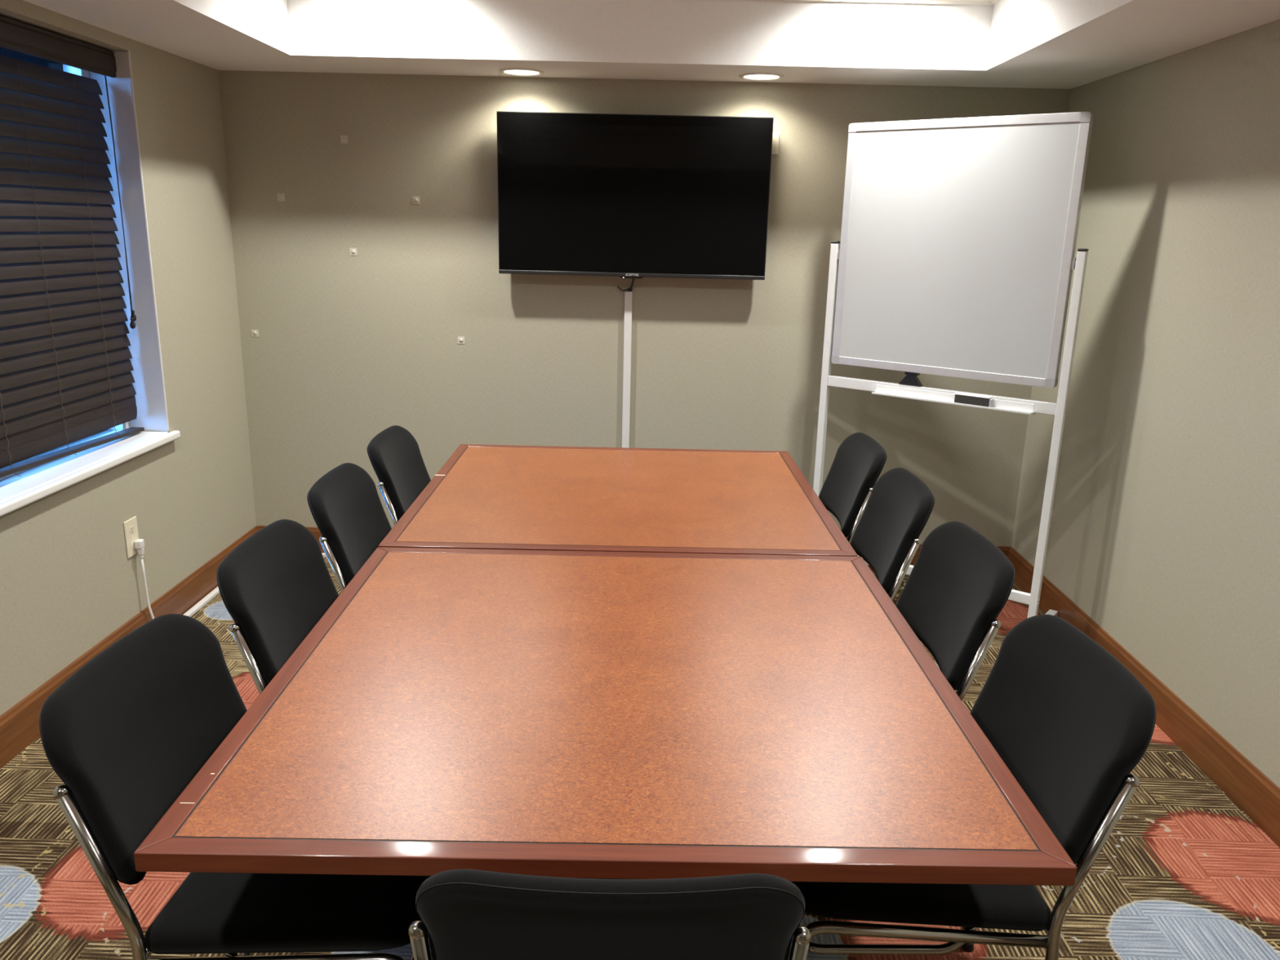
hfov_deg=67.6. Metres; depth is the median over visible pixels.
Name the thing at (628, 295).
cover
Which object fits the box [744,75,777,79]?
diffuser
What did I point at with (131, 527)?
socket
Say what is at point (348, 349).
wall
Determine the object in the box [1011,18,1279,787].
wall
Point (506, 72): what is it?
diffuser
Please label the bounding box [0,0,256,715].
wall
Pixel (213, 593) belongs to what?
cable cover
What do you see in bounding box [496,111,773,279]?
television
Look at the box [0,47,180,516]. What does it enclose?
window
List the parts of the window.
pane, frame, sill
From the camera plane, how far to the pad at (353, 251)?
4.34 m
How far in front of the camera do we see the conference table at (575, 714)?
1.65 m
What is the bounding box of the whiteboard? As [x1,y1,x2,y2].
[813,111,1093,618]
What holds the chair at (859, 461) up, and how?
on the floor
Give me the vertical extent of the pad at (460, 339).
0.033 m
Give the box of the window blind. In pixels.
[0,14,144,478]
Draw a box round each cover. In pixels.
[183,552,326,617]
[622,291,632,448]
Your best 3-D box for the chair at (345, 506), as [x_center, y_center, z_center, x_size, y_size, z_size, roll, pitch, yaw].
[-0.636,0.412,2.961,0.655,0.864,0.510,1,15,-1]
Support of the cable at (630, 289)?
hanging from the television
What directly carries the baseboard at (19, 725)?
attached to the wall at (68, 581)
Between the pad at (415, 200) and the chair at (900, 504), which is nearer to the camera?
the chair at (900, 504)
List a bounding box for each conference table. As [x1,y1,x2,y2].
[133,546,1076,885]
[377,444,857,556]
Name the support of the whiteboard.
on the floor
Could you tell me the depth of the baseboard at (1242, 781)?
3.05 m
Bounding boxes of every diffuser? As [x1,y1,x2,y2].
[504,70,538,74]
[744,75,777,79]
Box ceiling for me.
[23,0,1279,88]
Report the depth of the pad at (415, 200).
4.27 m
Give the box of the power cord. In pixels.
[133,538,154,619]
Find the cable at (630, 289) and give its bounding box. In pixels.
[617,278,635,291]
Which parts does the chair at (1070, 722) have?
seat, leg, backrest, leg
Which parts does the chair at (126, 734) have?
leg, backrest, seat rail, leg, leg, seat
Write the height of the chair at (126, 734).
0.864 m
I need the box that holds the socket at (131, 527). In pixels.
[129,525,134,533]
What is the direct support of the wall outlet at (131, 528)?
attached to the wall at (68, 581)
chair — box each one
[39,613,431,959]
[216,519,338,694]
[306,462,391,591]
[366,425,431,525]
[408,869,811,959]
[791,614,1155,959]
[818,431,886,544]
[850,467,934,600]
[895,520,1015,701]
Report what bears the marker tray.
on the whiteboard
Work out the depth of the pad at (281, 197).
4.28 m
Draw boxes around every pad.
[251,329,258,337]
[277,193,284,201]
[340,135,347,143]
[349,248,357,255]
[412,196,419,204]
[457,336,464,343]
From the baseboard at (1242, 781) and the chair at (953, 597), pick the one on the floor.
the chair at (953, 597)
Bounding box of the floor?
[0,557,1279,959]
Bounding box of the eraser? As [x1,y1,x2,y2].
[954,392,994,407]
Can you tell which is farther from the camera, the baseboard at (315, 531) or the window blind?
the baseboard at (315, 531)
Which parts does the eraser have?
handle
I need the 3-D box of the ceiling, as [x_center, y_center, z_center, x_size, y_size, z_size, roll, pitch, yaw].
[-0.045,-1.127,0.704,3.687,0.584,6.936,2,15,1]
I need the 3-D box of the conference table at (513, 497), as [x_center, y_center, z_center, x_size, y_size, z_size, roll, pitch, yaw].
[-0.070,0.389,3.330,1.319,0.740,1.265,1,15,-1]
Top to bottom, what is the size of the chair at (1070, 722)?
0.864 m
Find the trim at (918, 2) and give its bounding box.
[764,0,1000,4]
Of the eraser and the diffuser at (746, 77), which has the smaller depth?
the eraser
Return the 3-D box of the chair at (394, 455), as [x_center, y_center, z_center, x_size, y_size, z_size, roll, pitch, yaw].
[-0.630,0.261,3.530,0.655,0.864,0.510,1,15,-1]
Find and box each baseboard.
[0,525,258,768]
[257,525,1008,571]
[1008,546,1279,847]
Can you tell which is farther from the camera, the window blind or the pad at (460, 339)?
the pad at (460, 339)
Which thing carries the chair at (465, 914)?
on the floor
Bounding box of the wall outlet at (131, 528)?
[123,515,138,558]
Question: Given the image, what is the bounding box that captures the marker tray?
[871,384,1035,415]
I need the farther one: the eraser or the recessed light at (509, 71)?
the recessed light at (509, 71)
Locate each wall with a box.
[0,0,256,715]
[217,70,1071,547]
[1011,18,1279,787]
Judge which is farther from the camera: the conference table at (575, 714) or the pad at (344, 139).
the pad at (344, 139)
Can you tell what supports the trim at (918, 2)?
attached to the ceiling
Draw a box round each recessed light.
[498,67,544,75]
[738,72,784,80]
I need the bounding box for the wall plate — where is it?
[771,133,779,154]
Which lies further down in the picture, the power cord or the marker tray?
the power cord
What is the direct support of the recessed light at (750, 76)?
in the ceiling
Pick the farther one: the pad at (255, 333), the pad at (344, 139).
the pad at (255, 333)
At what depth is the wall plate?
4.18 m
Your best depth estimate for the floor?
2.42 m
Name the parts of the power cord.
cord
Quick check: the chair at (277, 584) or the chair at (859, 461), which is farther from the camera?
the chair at (859, 461)

